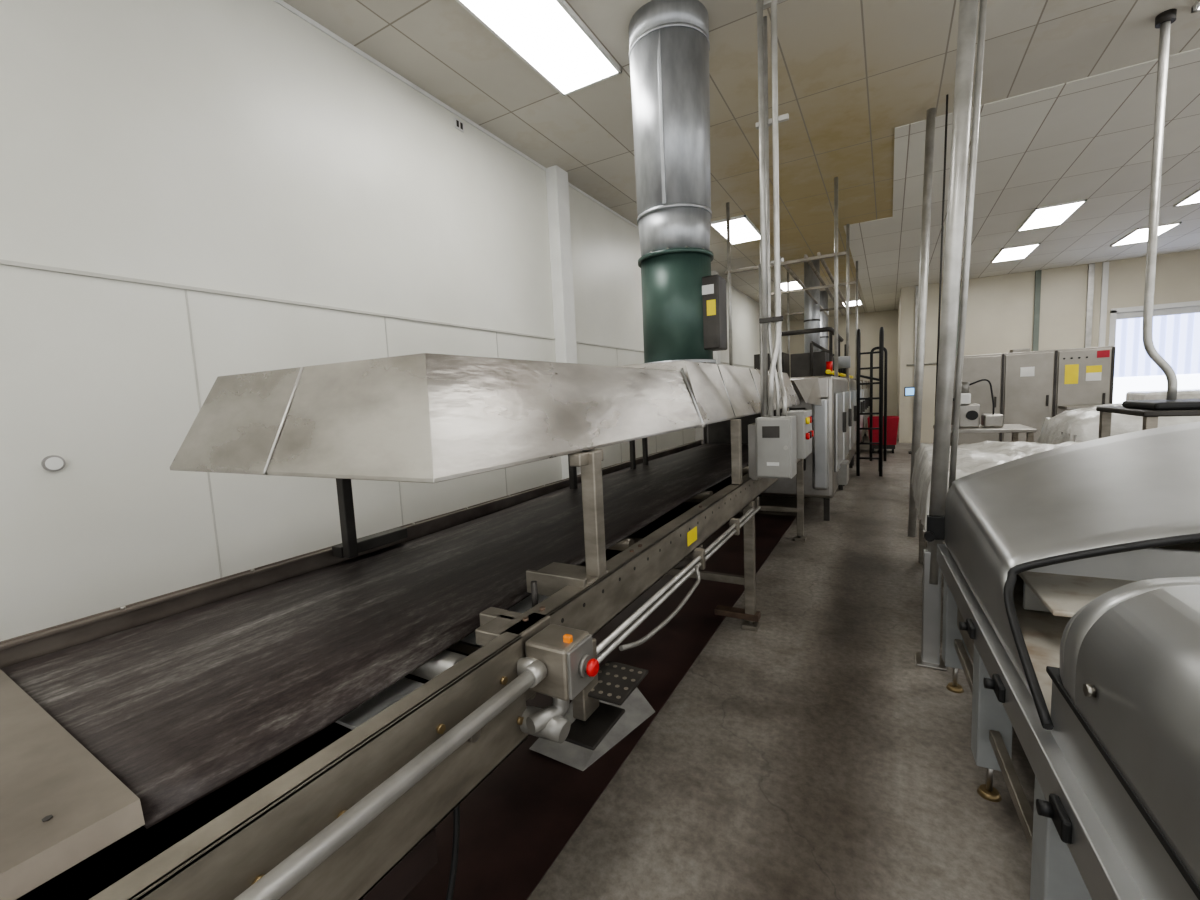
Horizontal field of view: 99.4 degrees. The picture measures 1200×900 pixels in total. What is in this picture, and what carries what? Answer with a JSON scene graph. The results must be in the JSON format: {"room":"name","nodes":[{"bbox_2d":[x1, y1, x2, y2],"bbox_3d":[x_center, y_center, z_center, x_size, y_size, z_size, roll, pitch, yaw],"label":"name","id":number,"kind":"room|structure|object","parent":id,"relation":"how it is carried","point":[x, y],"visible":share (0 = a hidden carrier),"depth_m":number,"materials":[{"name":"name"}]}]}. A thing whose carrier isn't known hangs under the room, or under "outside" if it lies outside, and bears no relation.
{"room":"processing plant","nodes":[
{"label":"processing plant","id":0,"kind":"room"},
{"bbox_2d":[0,0,786,640],"bbox_3d":[1.104,-1.441,8.503,0.118,4.070,23.300,1,7,30],"label":"wall","id":1,"kind":"structure","parent":0,"point":[236,146],"depth_m":2.77,"materials":[{"name":"white paint"}]},
{"bbox_2d":[185,290,221,577],"bbox_3d":[-2.116,0.192,2.758,0.004,2.065,0.010,1,7,30],"label":"trim","id":2,"kind":"structure","parent":1,"relation":"attached to","point":[186,296],"depth_m":2.71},
{"bbox_2d":[0,259,753,366],"bbox_3d":[1.139,-1.583,8.465,0.012,0.020,23.100,1,7,30],"label":"trim","id":3,"kind":"structure","parent":1,"relation":"attached to","point":[2,262],"depth_m":2.85,"materials":[{"name":"white plastic"}]},
{"bbox_2d":[384,317,403,525],"bbox_3d":[-1.520,0.059,3.808,0.004,2.065,0.010,1,7,30],"label":"trim","id":4,"kind":"structure","parent":1,"relation":"attached to","point":[384,317],"depth_m":3.78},
{"bbox_2d":[454,117,463,132],"bbox_3d":[-1.196,-2.761,4.320,0.013,0.080,0.100,1,7,30],"label":"wall outlet plate","id":5,"kind":"object","parent":1,"relation":"attached to","point":[459,125],"visible":1,"depth_m":4.32,"materials":[{"name":"white plastic"}]},
{"bbox_2d":[496,332,507,494],"bbox_3d":[-0.921,-0.074,4.863,0.004,2.065,0.010,1,7,30],"label":"trim","id":6,"kind":"structure","parent":1,"relation":"attached to","point":[496,332],"depth_m":4.79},
{"bbox_2d":[273,0,786,321],"bbox_3d":[1.056,-3.349,8.288,0.012,0.030,23.100,1,7,30],"label":"trim","id":7,"kind":"structure","parent":1,"relation":"attached to","point":[282,3],"depth_m":3.95,"materials":[{"name":"white paint"}]},
{"bbox_2d":[283,0,1199,320],"bbox_3d":[5.312,-3.371,5.871,9.800,0.100,23.100,1,7,30],"label":"ceiling","id":8,"kind":"structure","parent":0,"point":[851,73],"depth_m":4.06,"materials":[{"name":"tile"}]},
{"bbox_2d":[455,0,621,96],"bbox_3d":[-0.369,-2.795,3.430,0.530,0.033,1.240,1,7,30],"label":"ceiling light","id":9,"kind":"object","parent":8,"relation":"in","point":[547,35],"depth_m":3.45,"materials":[{"name":"white plastic"}]},
{"bbox_2d":[710,214,759,244],"bbox_3d":[2.107,-3.344,7.762,0.520,0.033,1.220,1,7,30],"label":"ceiling light","id":10,"kind":"object","parent":8,"relation":"in","point":[742,230],"depth_m":7.66,"materials":[{"name":"white plastic"}]},
{"bbox_2d":[781,279,803,290],"bbox_3d":[4.555,-3.890,12.076,0.520,0.033,1.200,1,7,30],"label":"ceiling light","id":11,"kind":"object","parent":8,"relation":"in","point":[793,285],"depth_m":11.95,"materials":[{"name":"white plastic"}]},
{"bbox_2d":[841,299,862,306],"bbox_3d":[7.449,-4.319,15.007,0.500,0.033,1.200,1,7,30],"label":"ceiling light","id":12,"kind":"object","parent":8,"relation":"in","point":[851,302],"depth_m":14.78,"materials":[{"name":"white plastic"}]},
{"bbox_2d":[1143,9,1177,399],"bbox_3d":[4.038,-1.693,3.625,0.226,2.670,0.100,1,7,30],"label":"pipe","id":13,"kind":"object","parent":8,"relation":"hanging from","point":[1164,20],"visible":1,"depth_m":3.63,"materials":[{"name":"metal"}]},
{"bbox_2d":[1155,9,1176,28],"bbox_3d":[3.923,-2.991,3.526,0.100,0.060,0.100,1,7,30],"label":"cup","id":14,"kind":"object","parent":13,"relation":"on","point":[1167,17],"depth_m":3.50,"materials":[{"name":"metal"}]},
{"bbox_2d":[527,431,1034,899],"bbox_3d":[5.500,0.674,6.276,10.000,0.100,23.300,1,7,30],"label":"floor","id":15,"kind":"structure","parent":0,"point":[809,754],"depth_m":2.04,"materials":[{"name":"concrete"}]},
{"bbox_2d":[0,408,806,899],"bbox_3d":[0.079,0.553,2.744,1.366,1.347,7.102,1,7,30],"label":"conveyor","id":16,"kind":"object","parent":15,"relation":"on","point":[304,726],"visible":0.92,"depth_m":1.19,"materials":[{"name":"rubber"}]},
{"bbox_2d":[336,677,423,729],"bbox_3d":[-0.485,0.628,1.234,0.450,0.010,0.200,1,7,30],"label":"tray","id":17,"kind":"object","parent":16,"relation":"on","point":[404,686],"depth_m":1.25,"materials":[{"name":"metal"}]},
{"bbox_2d":[170,353,800,482],"bbox_3d":[0.395,-0.375,3.356,1.076,0.360,4.931,1,7,30],"label":"exhaust hood","id":18,"kind":"object","parent":16,"relation":"on","point":[422,417],"visible":0.97,"depth_m":1.30,"materials":[{"name":"silver metal"}]},
{"bbox_2d":[629,0,726,363],"bbox_3d":[0.536,-1.721,3.515,0.600,2.268,0.540,1,7,30],"label":"duct","id":19,"kind":"object","parent":18,"relation":"on","point":[684,306],"visible":0.91,"depth_m":3.33,"materials":[{"name":"silver metal"}]},
{"bbox_2d":[517,624,598,743],"bbox_3d":[-0.099,0.540,1.176,0.186,0.239,0.152,1,7,30],"label":"box","id":20,"kind":"object","parent":16,"relation":"attached to","point":[566,653],"visible":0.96,"depth_m":1.15,"materials":[{"name":"silver metal"}]},
{"bbox_2d":[756,0,788,416],"bbox_3d":[1.070,-1.346,3.195,0.270,3.000,0.426,-4,6,-18],"label":"conduit riser","id":21,"kind":"object","parent":16,"relation":"on","point":[765,319],"visible":0.99,"depth_m":3.09,"materials":[{"name":"metal"}]},
{"bbox_2d":[748,416,796,479],"bbox_3d":[1.071,-0.010,3.170,0.260,0.390,0.225,1,7,30],"label":"control box","id":22,"kind":"object","parent":16,"relation":"on","point":[772,441],"visible":0.98,"depth_m":3.08,"materials":[{"name":"silver metal"}]},
{"bbox_2d":[781,410,813,458],"bbox_3d":[1.269,-0.041,3.439,0.302,0.440,0.400,1,7,30],"label":"panel","id":23,"kind":"object","parent":16,"relation":"attached to","point":[804,418],"visible":0.48,"depth_m":3.24,"materials":[{"name":"silver metal"}]},
{"bbox_2d":[546,165,580,479],"bbox_3d":[-0.374,-1.039,5.674,0.140,3.970,0.230,1,7,30],"label":"column","id":24,"kind":"structure","parent":15,"relation":"on","point":[557,187],"depth_m":5.51,"materials":[{"name":"white paint"}]},
{"bbox_2d":[403,512,796,899],"bbox_3d":[-0.756,1.262,2.787,2.160,0.005,8.800,1,7,30],"label":"floor mat","id":25,"kind":"object","parent":15,"relation":"on","point":[515,824],"visible":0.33,"depth_m":2.02,"materials":[{"name":"black rubber"}]},
{"bbox_2d":[529,687,654,770],"bbox_3d":[0.000,1.243,2.355,0.400,0.043,0.600,1,7,30],"label":"sheet","id":26,"kind":"object","parent":25,"relation":"on","point":[638,709],"visible":0.53,"depth_m":2.22,"materials":[{"name":"silver metal"}]},
{"bbox_2d":[711,271,720,363],"bbox_3d":[2.413,-1.660,10.584,0.140,3.970,0.230,1,7,30],"label":"column","id":27,"kind":"structure","parent":15,"relation":"on","point":[716,354],"depth_m":10.44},
{"bbox_2d":[694,177,869,520],"bbox_3d":[4.551,-1.766,10.606,1.731,3.963,11.960,1,7,30],"label":"machine","id":28,"kind":"object","parent":15,"relation":"on","point":[821,382],"visible":0.67,"depth_m":6.50,"materials":[{"name":"silver metal"}]},
{"bbox_2d":[856,327,886,476],"bbox_3d":[4.991,-0.902,9.315,0.462,2.475,2.050,1,7,30],"label":"access ladder","id":29,"kind":"object","parent":15,"relation":"on","point":[882,351],"visible":1,"depth_m":8.54,"materials":[{"name":"black metal"}]},
{"bbox_2d":[867,416,898,452],"bbox_3d":[6.440,-0.352,11.570,0.613,0.800,0.733,1,7,30],"label":"bin","id":30,"kind":"object","parent":15,"relation":"on","point":[892,421],"visible":0.78,"depth_m":11.27,"materials":[{"name":"plastic"}]},
{"bbox_2d":[904,387,913,453],"bbox_3d":[6.844,-0.651,11.101,0.360,1.450,0.350,1,7,30],"label":"stand","id":31,"kind":"object","parent":15,"relation":"on","point":[908,391],"visible":0.34,"depth_m":11.04,"materials":[{"name":"metal"}]},
{"bbox_2d":[908,94,947,536],"bbox_3d":[3.079,-1.107,4.745,0.139,3.972,0.329,-4,6,-16],"label":"support pole","id":32,"kind":"object","parent":15,"relation":"on","point":[931,113],"visible":0.88,"depth_m":4.74,"materials":[{"name":"metal"}]},
{"bbox_2d":[915,0,986,670],"bbox_3d":[1.742,-0.821,2.505,0.269,3.971,0.180,1,7,30],"label":"support pole","id":33,"kind":"object","parent":15,"relation":"on","point":[929,657],"visible":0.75,"depth_m":2.52,"materials":[{"name":"metal"}]},
{"bbox_2d":[933,379,1036,441],"bbox_3d":[4.875,-0.140,6.527,0.950,1.527,0.900,1,7,30],"label":"machine","id":34,"kind":"object","parent":15,"relation":"on","point":[969,412],"visible":0.58,"depth_m":6.38,"materials":[{"name":"silver metal"}]},
{"bbox_2d":[911,441,1080,636],"bbox_3d":[2.796,0.500,3.364,1.215,1.076,1.625,1,7,30],"label":"table","id":35,"kind":"object","parent":15,"relation":"on","point":[975,457],"visible":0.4,"depth_m":3.35,"materials":[{"name":"silver metal"}]},
{"bbox_2d":[950,346,1115,445],"bbox_3d":[7.881,-0.834,9.373,2.265,2.060,1.120,1,7,30],"label":"tall cabinet","id":36,"kind":"object","parent":15,"relation":"on","point":[1029,387],"visible":0.58,"depth_m":9.25,"materials":[{"name":"metal"}]},
{"bbox_2d":[937,422,1199,899],"bbox_3d":[1.493,0.695,0.740,1.396,1.334,3.472,0,6,27],"label":"machine","id":37,"kind":"object","parent":15,"relation":"on","point":[1071,573],"visible":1,"depth_m":1.33,"materials":[{"name":"silver metal"}]},
{"bbox_2d":[1018,542,1199,617],"bbox_3d":[1.981,0.400,1.641,1.080,0.015,1.050,0,6,27],"label":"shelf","id":38,"kind":"object","parent":37,"relation":"attached to","point":[1064,592],"depth_m":1.59,"materials":[{"name":"silver metal"}]},
{"bbox_2d":[1037,403,1199,443],"bbox_3d":[5.346,0.141,5.081,1.339,1.212,1.200,1,7,30],"label":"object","id":39,"kind":"object","parent":15,"relation":"on","point":[1081,424],"visible":0.23,"depth_m":4.86,"materials":[{"name":"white plastic sheet"}]},
{"bbox_2d":[1096,398,1199,438],"bbox_3d":[4.637,0.273,3.678,1.350,1.295,0.950,1,7,30],"label":"bench","id":40,"kind":"object","parent":15,"relation":"on","point":[1150,410],"visible":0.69,"depth_m":3.60,"materials":[{"name":"metal"}]},
{"bbox_2d":[1122,398,1199,409],"bbox_3d":[4.447,-0.331,3.565,0.980,0.055,0.600,1,7,30],"label":"tray","id":41,"kind":"object","parent":40,"relation":"on","point":[1179,404],"depth_m":3.57,"materials":[{"name":"black rubber"}]},
{"bbox_2d":[1126,389,1199,400],"bbox_3d":[11.379,-0.585,9.836,1.500,1.150,1.100,1,7,30],"label":"pallet stack","id":42,"kind":"object","parent":15,"relation":"on","point":[1185,393],"visible":0.21,"depth_m":9.64,"materials":[{"name":"plastic"}]},
{"bbox_2d":[787,309,897,430],"bbox_3d":[8.354,-2.695,17.648,3.500,4.070,0.100,1,7,30],"label":"wall","id":43,"kind":"structure","parent":0,"point":[869,324],"depth_m":17.07,"materials":[{"name":"beige paint"}]},
{"bbox_2d":[897,290,900,439],"bbox_3d":[8.846,-2.450,14.971,0.100,4.070,4.100,1,7,30],"label":"wall","id":44,"kind":"structure","parent":0,"point":[899,306],"depth_m":14.52,"materials":[{"name":"paint"}]},
{"bbox_2d":[844,48,1199,312],"bbox_3d":[8.757,-3.822,9.330,7.220,0.010,13.620,1,7,30],"label":"ceiling","id":45,"kind":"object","parent":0,"point":[1090,138],"visible":0.81,"depth_m":6.33,"materials":[{"name":"white tile"}]},
{"bbox_2d":[991,243,1040,262],"bbox_3d":[8.080,-3.839,9.920,0.560,0.033,1.220,1,7,30],"label":"ceiling light","id":46,"kind":"object","parent":45,"relation":"in","point":[1016,252],"depth_m":9.84,"materials":[{"name":"white plastic"}]},
{"bbox_2d":[1017,199,1086,231],"bbox_3d":[6.854,-3.565,7.759,0.560,0.033,1.220,1,7,30],"label":"ceiling light","id":47,"kind":"object","parent":45,"relation":"in","point":[1052,215],"depth_m":7.67,"materials":[{"name":"white plastic"}]},
{"bbox_2d":[1110,222,1181,246],"bbox_3d":[9.651,-3.823,9.031,0.530,0.033,1.220,1,7,30],"label":"ceiling light","id":48,"kind":"object","parent":45,"relation":"in","point":[1139,235],"depth_m":8.98,"materials":[{"name":"white plastic"}]},
{"bbox_2d":[1174,189,1199,206],"bbox_3d":[8.425,-3.549,6.869,0.530,0.033,1.220,1,7,30],"label":"ceiling light","id":49,"kind":"object","parent":45,"relation":"in","point":[1194,197],"depth_m":7.28,"materials":[{"name":"white plastic"}]},
{"bbox_2d":[899,250,1199,442],"bbox_3d":[10.535,-2.193,11.616,6.350,4.070,0.100,1,7,30],"label":"wall","id":50,"kind":"structure","parent":0,"point":[1000,308],"depth_m":11.77,"materials":[{"name":"beige paint"}]},
{"bbox_2d":[907,261,1108,383],"bbox_3d":[9.489,-2.135,12.124,3.730,3.950,0.060,1,7,30],"label":"conduit","id":51,"kind":"object","parent":50,"relation":"attached to","point":[1105,265],"visible":0.39,"depth_m":11.25,"materials":[{"name":"metal"}]},
{"bbox_2d":[1108,310,1116,346],"bbox_3d":[11.278,-1.604,11.263,0.100,2.900,0.150,1,7,30],"label":"door frame","id":52,"kind":"structure","parent":50,"relation":"attached to","point":[1113,316],"depth_m":11.10,"materials":[{"name":"white paint"}]},
{"bbox_2d":[1110,300,1199,312],"bbox_3d":[12.081,-3.026,10.627,2.100,0.100,0.150,1,7,30],"label":"header","id":53,"kind":"object","parent":50,"relation":"attached to","point":[1189,303],"visible":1,"depth_m":10.69,"materials":[{"name":"white paint"}]},
{"bbox_2d":[1113,374,1199,403],"bbox_3d":[12.181,-0.875,10.842,1.900,1.450,0.050,1,7,30],"label":"door","id":54,"kind":"structure","parent":50,"relation":"in","point":[1122,385],"depth_m":10.99,"materials":[{"name":"white"}]},
{"bbox_2d":[1117,306,1199,319],"bbox_3d":[12.094,-2.909,10.652,1.900,0.140,0.080,1,7,30],"label":"housing","id":55,"kind":"object","parent":50,"relation":"attached to","point":[1192,309],"visible":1,"depth_m":10.72,"materials":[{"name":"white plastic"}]},
{"bbox_2d":[1114,319,1121,376],"bbox_3d":[11.330,-2.223,11.142,0.100,1.250,0.008,1,7,30],"label":"strip","id":56,"kind":"object","parent":55,"relation":"hanging from","point":[1119,321],"visible":0.79,"depth_m":11.13,"materials":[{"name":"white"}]},
{"bbox_2d":[1119,319,1127,376],"bbox_3d":[11.423,-2.223,11.103,0.100,1.250,0.008,1,7,30],"label":"strip","id":57,"kind":"object","parent":55,"relation":"hanging from","point":[1124,326],"visible":1,"depth_m":11.10,"materials":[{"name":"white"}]},
{"bbox_2d":[1125,318,1134,376],"bbox_3d":[11.504,-2.221,11.043,0.100,1.250,0.008,1,7,30],"label":"strip","id":58,"kind":"object","parent":55,"relation":"hanging from","point":[1130,331],"visible":1,"depth_m":11.04,"materials":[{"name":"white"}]},
{"bbox_2d":[1131,318,1140,376],"bbox_3d":[11.597,-2.222,11.004,0.100,1.250,0.008,1,7,30],"label":"strip","id":59,"kind":"object","parent":55,"relation":"hanging from","point":[1137,321],"visible":1,"depth_m":11.00,"materials":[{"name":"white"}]},
{"bbox_2d":[1138,317,1145,375],"bbox_3d":[11.678,-2.220,10.945,0.100,1.250,0.008,1,7,30],"label":"strip","id":60,"kind":"object","parent":55,"relation":"hanging from","point":[1141,361],"visible":0.71,"depth_m":10.96,"materials":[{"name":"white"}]},
{"bbox_2d":[1144,317,1153,375],"bbox_3d":[11.771,-2.220,10.906,0.100,1.250,0.008,1,7,30],"label":"strip","id":61,"kind":"object","parent":55,"relation":"hanging from","point":[1147,371],"visible":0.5,"depth_m":10.94,"materials":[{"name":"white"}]},
{"bbox_2d":[1150,316,1160,375],"bbox_3d":[11.852,-2.218,10.846,0.100,1.250,0.008,1,7,30],"label":"strip","id":62,"kind":"object","parent":55,"relation":"hanging from","point":[1157,319],"visible":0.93,"depth_m":10.83,"materials":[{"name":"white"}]},
{"bbox_2d":[1157,315,1166,374],"bbox_3d":[11.945,-2.218,10.807,0.100,1.250,0.008,1,7,30],"label":"strip","id":63,"kind":"object","parent":55,"relation":"hanging from","point":[1163,324],"visible":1,"depth_m":10.79,"materials":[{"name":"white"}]},
{"bbox_2d":[1164,315,1173,374],"bbox_3d":[12.027,-2.216,10.748,0.100,1.250,0.008,1,7,30],"label":"strip","id":64,"kind":"object","parent":55,"relation":"hanging from","point":[1170,318],"visible":0.79,"depth_m":10.73,"materials":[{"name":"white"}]},
{"bbox_2d":[1171,314,1180,374],"bbox_3d":[12.119,-2.216,10.709,0.100,1.250,0.008,1,7,30],"label":"strip","id":65,"kind":"object","parent":55,"relation":"hanging from","point":[1177,318],"visible":0.79,"depth_m":10.70,"materials":[{"name":"blue"}]},
{"bbox_2d":[1177,314,1187,374],"bbox_3d":[12.200,-2.214,10.649,0.100,1.250,0.008,1,7,30],"label":"strip","id":66,"kind":"object","parent":55,"relation":"hanging from","point":[1184,317],"visible":1,"depth_m":10.65,"materials":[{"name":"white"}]},
{"bbox_2d":[1184,313,1194,373],"bbox_3d":[12.293,-2.215,10.610,0.100,1.250,0.008,1,7,30],"label":"strip","id":67,"kind":"object","parent":55,"relation":"hanging from","point":[1190,325],"visible":1,"depth_m":10.61,"materials":[{"name":"blue"}]},
{"bbox_2d":[1191,313,1199,373],"bbox_3d":[12.375,-2.212,10.551,0.100,1.250,0.008,1,7,30],"label":"strip","id":68,"kind":"object","parent":55,"relation":"hanging from","point":[1196,335],"visible":1,"depth_m":10.55,"materials":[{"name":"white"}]},
{"bbox_2d":[1198,350,1199,373],"bbox_3d":[12.467,-2.213,10.512,0.100,1.250,0.008,1,7,30],"label":"strip","id":69,"kind":"object","parent":55,"relation":"hanging from","point":[1199,350],"visible":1,"depth_m":10.57,"materials":[{"name":"blue"}]},
{"bbox_2d":[1191,0,1199,12],"bbox_3d":[3.972,-2.936,2.822,0.520,0.033,1.220,1,7,30],"label":"ceiling light","id":70,"kind":"object","parent":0,"point":[1196,7],"depth_m":3.44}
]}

